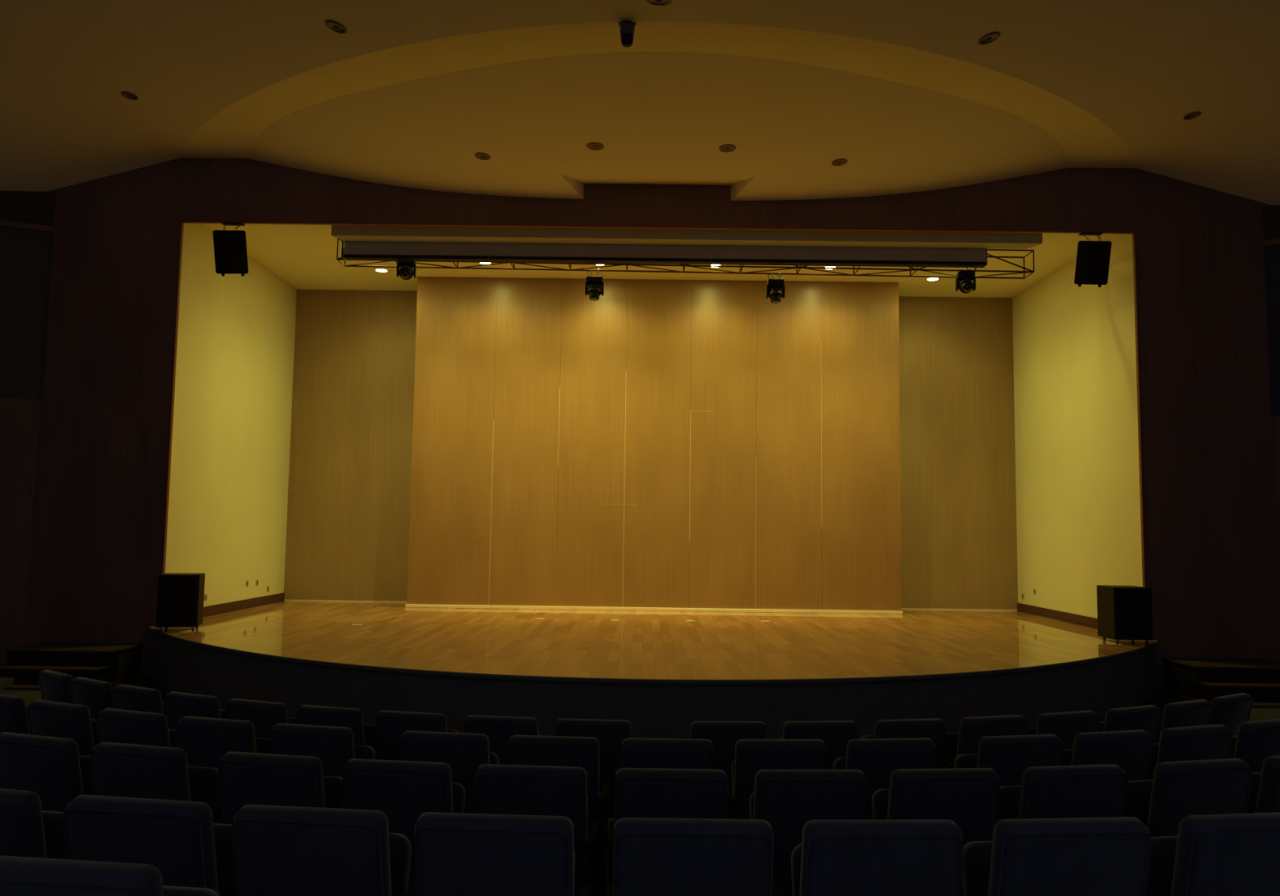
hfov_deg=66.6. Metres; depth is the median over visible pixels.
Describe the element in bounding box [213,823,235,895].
armrest
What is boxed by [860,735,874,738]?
seat cushion
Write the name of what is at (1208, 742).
seat
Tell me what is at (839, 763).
armrest
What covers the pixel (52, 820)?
armrest
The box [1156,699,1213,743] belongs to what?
seat
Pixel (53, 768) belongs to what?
seat
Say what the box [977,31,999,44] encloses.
recessed light
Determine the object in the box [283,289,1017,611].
wall
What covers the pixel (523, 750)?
seat
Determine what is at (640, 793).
seat
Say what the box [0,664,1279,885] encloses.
floor
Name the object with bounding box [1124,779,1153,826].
armrest
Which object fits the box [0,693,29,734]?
seat
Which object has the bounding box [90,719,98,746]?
seat cushion
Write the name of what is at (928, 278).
recessed light
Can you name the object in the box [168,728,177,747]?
seat cushion
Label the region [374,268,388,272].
recessed light
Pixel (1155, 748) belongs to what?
armrest
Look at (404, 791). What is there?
seat
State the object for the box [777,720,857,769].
seat
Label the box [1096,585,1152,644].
loudspeaker
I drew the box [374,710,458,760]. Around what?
seat
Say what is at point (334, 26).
recessed light
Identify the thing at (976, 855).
armrest
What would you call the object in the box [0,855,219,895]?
seat
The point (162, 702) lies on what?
seat cushion
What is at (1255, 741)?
seat
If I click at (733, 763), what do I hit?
armrest
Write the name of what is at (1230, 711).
seat
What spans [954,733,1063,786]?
seat
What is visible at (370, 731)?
seat cushion
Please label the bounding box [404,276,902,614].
backdrop
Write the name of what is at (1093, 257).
loudspeaker
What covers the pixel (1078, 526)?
wall
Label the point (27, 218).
wall
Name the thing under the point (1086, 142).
ceiling
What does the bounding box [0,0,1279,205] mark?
ceiling
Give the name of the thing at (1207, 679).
steps
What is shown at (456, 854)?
seat
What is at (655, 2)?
recessed light
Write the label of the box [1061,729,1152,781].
seat
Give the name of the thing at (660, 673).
stage
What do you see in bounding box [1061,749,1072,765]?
armrest
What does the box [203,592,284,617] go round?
baseboard
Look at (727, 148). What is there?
recessed light
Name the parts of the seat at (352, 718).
backrest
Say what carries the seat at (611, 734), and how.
on the floor
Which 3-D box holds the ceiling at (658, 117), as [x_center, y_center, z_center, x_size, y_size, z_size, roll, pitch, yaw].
[0.234,-3.951,11.814,11.700,0.538,4.028,1,-5,0]
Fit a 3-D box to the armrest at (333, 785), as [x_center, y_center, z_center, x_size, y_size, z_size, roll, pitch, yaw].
[-1.525,1.673,4.358,0.400,0.401,0.174,0,-5,11]
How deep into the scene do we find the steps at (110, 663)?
12.50 m
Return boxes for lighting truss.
[336,238,1034,279]
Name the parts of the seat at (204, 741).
backrest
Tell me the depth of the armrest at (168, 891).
2.28 m
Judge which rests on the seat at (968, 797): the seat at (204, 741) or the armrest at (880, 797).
the armrest at (880, 797)
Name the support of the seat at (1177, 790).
on the floor
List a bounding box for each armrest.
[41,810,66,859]
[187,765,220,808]
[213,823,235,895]
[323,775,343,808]
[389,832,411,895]
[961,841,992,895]
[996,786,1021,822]
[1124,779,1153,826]
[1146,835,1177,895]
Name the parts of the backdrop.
foot rail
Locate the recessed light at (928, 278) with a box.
[925,277,939,280]
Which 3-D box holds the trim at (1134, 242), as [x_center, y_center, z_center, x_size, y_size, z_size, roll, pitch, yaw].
[6.937,-0.222,13.510,0.020,5.688,0.062,1,-5,0]
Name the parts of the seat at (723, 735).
backrest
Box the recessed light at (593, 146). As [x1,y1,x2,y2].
[586,142,604,150]
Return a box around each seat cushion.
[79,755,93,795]
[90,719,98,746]
[161,701,165,715]
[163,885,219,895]
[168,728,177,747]
[220,709,226,719]
[255,737,271,754]
[287,716,296,724]
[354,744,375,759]
[364,724,377,752]
[447,728,458,733]
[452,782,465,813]
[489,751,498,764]
[573,849,575,883]
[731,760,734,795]
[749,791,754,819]
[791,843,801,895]
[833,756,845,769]
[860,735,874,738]
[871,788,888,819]
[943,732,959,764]
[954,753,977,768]
[1026,727,1036,735]
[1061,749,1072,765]
[1097,721,1104,732]
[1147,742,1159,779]
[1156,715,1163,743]
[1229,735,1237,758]
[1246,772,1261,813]
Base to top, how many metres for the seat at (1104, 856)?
0.904 m
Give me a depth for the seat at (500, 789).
3.97 m
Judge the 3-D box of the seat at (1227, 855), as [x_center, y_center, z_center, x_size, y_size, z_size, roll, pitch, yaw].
[1.803,1.558,3.020,0.514,0.904,0.396,2,-5,-9]
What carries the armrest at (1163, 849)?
on the seat at (1227, 855)
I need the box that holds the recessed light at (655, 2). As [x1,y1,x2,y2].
[645,0,671,5]
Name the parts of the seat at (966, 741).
armrest, backrest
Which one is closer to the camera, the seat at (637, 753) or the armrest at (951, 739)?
the seat at (637, 753)
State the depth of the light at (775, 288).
14.82 m
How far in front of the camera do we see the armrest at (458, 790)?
4.26 m
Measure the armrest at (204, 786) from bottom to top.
0.401 m
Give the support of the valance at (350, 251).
hanging from the ceiling at (304, 256)
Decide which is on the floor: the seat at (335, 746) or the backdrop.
the seat at (335, 746)
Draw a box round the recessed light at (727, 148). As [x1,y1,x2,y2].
[719,144,735,152]
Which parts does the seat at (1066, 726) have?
backrest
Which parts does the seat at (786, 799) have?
backrest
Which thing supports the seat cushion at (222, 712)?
on the seat at (177, 705)
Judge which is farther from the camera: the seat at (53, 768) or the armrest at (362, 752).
the armrest at (362, 752)
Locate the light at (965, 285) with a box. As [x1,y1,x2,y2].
[955,268,975,293]
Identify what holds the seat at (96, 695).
on the floor
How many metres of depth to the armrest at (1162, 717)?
7.05 m
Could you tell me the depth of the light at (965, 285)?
14.55 m
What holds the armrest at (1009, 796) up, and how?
on the seat at (1084, 791)
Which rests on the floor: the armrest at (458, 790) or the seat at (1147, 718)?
the seat at (1147, 718)
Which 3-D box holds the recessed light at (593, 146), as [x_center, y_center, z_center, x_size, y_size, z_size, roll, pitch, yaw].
[-0.553,-3.730,12.052,0.209,0.025,0.208,-3,-6,38]
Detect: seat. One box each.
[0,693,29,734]
[0,732,93,812]
[0,788,66,859]
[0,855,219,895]
[26,699,98,755]
[37,669,73,703]
[62,794,235,895]
[70,676,114,719]
[88,742,222,823]
[96,708,177,747]
[111,684,165,715]
[163,691,226,729]
[176,715,271,804]
[217,751,343,824]
[225,698,296,738]
[231,804,415,895]
[269,723,375,777]
[295,704,377,758]
[342,758,465,893]
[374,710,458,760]
[400,730,498,813]
[413,812,593,895]
[463,715,541,764]
[475,764,600,895]
[508,734,610,895]
[555,718,631,818]
[604,817,773,895]
[607,768,727,884]
[622,737,713,768]
[690,720,766,794]
[726,739,826,819]
[749,769,866,895]
[772,819,963,895]
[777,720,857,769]
[833,737,936,819]
[860,718,946,768]
[871,768,999,895]
[942,715,1027,768]
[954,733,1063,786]
[961,817,1151,895]
[996,764,1128,822]
[1026,710,1099,749]
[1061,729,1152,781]
[1097,705,1161,743]
[1124,758,1252,837]
[1146,812,1279,895]
[1147,724,1232,779]
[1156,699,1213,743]
[1209,693,1253,735]
[1229,718,1279,773]
[1246,755,1279,813]
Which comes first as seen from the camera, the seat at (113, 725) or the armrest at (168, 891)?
the armrest at (168, 891)
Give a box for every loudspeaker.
[155,573,204,631]
[212,222,248,276]
[1074,232,1111,287]
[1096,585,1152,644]
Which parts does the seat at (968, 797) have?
backrest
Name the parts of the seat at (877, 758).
backrest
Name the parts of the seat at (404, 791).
backrest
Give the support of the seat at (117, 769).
on the floor
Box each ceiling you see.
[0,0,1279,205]
[180,22,1137,168]
[201,223,1112,297]
[247,51,1070,200]
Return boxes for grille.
[1115,589,1151,639]
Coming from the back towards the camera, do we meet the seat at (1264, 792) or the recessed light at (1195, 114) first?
the recessed light at (1195, 114)
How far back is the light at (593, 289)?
14.84 m
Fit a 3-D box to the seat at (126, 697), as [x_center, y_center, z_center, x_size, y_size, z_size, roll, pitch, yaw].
[-3.480,2.147,6.958,0.514,0.904,0.396,-2,-5,29]
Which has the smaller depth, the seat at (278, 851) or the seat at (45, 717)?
the seat at (278, 851)
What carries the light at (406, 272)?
hanging from the lighting truss
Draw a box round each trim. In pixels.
[161,220,183,573]
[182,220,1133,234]
[1132,231,1146,586]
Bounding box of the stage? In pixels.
[147,600,1159,739]
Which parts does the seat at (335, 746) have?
backrest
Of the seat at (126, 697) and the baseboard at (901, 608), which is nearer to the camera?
the seat at (126, 697)
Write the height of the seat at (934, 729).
0.904 m
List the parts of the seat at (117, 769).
backrest, armrest, frame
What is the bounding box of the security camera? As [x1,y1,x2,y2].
[617,20,636,47]
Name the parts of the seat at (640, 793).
frame, armrest, backrest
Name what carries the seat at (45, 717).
on the floor
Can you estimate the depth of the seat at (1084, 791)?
4.10 m
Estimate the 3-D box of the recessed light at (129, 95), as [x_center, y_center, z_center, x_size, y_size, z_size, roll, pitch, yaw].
[-6.205,-4.284,11.843,0.188,0.031,0.189,3,-5,-29]
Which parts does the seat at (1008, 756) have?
backrest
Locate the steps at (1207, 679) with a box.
[1163,657,1279,708]
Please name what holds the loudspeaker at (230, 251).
hanging from the wall at (1211, 569)
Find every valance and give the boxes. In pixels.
[331,225,1042,248]
[341,240,986,267]
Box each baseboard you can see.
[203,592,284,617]
[284,600,407,602]
[901,608,1017,611]
[1017,603,1097,628]
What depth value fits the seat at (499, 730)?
5.94 m
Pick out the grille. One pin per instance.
(1133, 607)
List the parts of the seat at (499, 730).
backrest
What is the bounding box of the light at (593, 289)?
[585,268,604,301]
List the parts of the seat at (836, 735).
backrest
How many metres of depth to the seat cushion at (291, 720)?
6.58 m
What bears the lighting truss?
hanging from the ceiling at (304, 256)
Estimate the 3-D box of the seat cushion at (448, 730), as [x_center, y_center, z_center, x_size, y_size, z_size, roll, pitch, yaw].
[-1.375,2.016,6.284,0.400,0.401,0.174,0,-5,12]
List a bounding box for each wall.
[0,189,56,665]
[26,158,1279,689]
[164,223,297,617]
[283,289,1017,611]
[1012,234,1142,629]
[1262,202,1279,627]
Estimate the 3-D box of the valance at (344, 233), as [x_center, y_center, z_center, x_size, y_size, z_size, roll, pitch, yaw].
[0.668,-3.139,14.252,10.300,0.260,0.290,1,-5,0]
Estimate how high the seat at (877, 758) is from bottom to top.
0.904 m
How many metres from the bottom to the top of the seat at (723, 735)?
0.904 m
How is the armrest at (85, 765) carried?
on the seat at (53, 768)
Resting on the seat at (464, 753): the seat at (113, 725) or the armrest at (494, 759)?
the armrest at (494, 759)
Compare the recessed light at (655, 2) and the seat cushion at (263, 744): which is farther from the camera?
the recessed light at (655, 2)
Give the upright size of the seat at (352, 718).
0.904 m
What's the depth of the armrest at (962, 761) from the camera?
5.27 m
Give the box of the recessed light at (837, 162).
[831,159,847,166]
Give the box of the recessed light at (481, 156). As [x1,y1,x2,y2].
[475,152,490,159]
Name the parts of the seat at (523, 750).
backrest, frame, armrest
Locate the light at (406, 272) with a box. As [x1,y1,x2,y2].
[396,261,416,279]
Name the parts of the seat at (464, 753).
backrest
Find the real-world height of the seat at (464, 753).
0.904 m
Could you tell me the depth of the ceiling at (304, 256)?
16.80 m
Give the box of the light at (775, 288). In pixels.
[765,271,785,304]
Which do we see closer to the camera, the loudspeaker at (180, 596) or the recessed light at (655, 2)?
the recessed light at (655, 2)
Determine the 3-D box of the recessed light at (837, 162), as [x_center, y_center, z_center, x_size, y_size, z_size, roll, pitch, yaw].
[2.580,-3.694,12.598,0.199,0.030,0.198,5,-7,-44]
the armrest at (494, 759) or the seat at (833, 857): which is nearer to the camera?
the seat at (833, 857)
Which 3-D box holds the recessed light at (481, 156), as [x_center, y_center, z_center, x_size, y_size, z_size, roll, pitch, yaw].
[-2.028,-3.758,12.551,0.199,0.030,0.198,-4,-7,45]
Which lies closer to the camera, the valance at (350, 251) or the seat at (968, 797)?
the seat at (968, 797)
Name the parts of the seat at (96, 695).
backrest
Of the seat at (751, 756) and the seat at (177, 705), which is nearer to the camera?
the seat at (751, 756)
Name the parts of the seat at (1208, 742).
backrest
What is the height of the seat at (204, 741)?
0.904 m
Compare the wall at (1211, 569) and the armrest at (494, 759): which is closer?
the armrest at (494, 759)
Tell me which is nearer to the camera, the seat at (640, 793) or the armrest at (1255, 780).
the seat at (640, 793)
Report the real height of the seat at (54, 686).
0.904 m
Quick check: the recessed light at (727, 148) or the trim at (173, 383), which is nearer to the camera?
the recessed light at (727, 148)
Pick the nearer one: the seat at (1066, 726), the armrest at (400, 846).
the armrest at (400, 846)
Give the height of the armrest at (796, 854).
0.401 m
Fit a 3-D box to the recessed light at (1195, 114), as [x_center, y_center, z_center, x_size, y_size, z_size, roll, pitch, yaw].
[6.805,-4.094,12.000,0.188,0.030,0.189,-2,-6,31]
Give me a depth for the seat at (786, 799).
3.96 m
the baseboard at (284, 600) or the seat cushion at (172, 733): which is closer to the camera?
the seat cushion at (172, 733)
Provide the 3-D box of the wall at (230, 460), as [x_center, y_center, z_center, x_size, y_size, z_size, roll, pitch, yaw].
[-6.649,0.168,15.972,0.150,6.961,4.795,1,-5,0]
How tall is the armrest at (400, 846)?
0.401 m
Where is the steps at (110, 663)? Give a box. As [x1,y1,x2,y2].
[0,642,143,690]
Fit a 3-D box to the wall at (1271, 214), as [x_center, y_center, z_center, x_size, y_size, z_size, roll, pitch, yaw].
[11.269,-2.674,6.339,2.323,11.500,15.654,2,-5,-10]
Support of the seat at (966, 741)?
on the floor
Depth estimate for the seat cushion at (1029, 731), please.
6.56 m
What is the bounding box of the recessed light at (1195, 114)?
[1183,111,1200,119]
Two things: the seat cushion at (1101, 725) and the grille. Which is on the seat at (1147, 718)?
the seat cushion at (1101, 725)
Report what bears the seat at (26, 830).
on the floor
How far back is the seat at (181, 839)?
2.88 m
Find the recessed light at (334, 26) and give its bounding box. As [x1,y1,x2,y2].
[325,20,347,34]
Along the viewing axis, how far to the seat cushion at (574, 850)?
3.06 m
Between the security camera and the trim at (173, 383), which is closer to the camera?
the security camera
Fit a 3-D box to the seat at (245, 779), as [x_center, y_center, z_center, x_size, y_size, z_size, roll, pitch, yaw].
[-1.546,1.766,4.246,0.514,0.904,0.396,0,-5,11]
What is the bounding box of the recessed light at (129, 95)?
[121,91,138,100]
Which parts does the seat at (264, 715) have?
backrest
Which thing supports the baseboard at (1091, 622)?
attached to the wall at (1078, 526)
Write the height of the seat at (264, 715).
0.904 m
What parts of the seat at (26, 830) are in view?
backrest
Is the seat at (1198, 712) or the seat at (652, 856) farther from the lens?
the seat at (1198, 712)
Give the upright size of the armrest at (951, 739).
0.401 m
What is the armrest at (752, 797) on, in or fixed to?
on the seat at (786, 799)
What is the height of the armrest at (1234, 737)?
0.401 m
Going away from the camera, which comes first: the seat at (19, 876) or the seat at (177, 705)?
the seat at (19, 876)

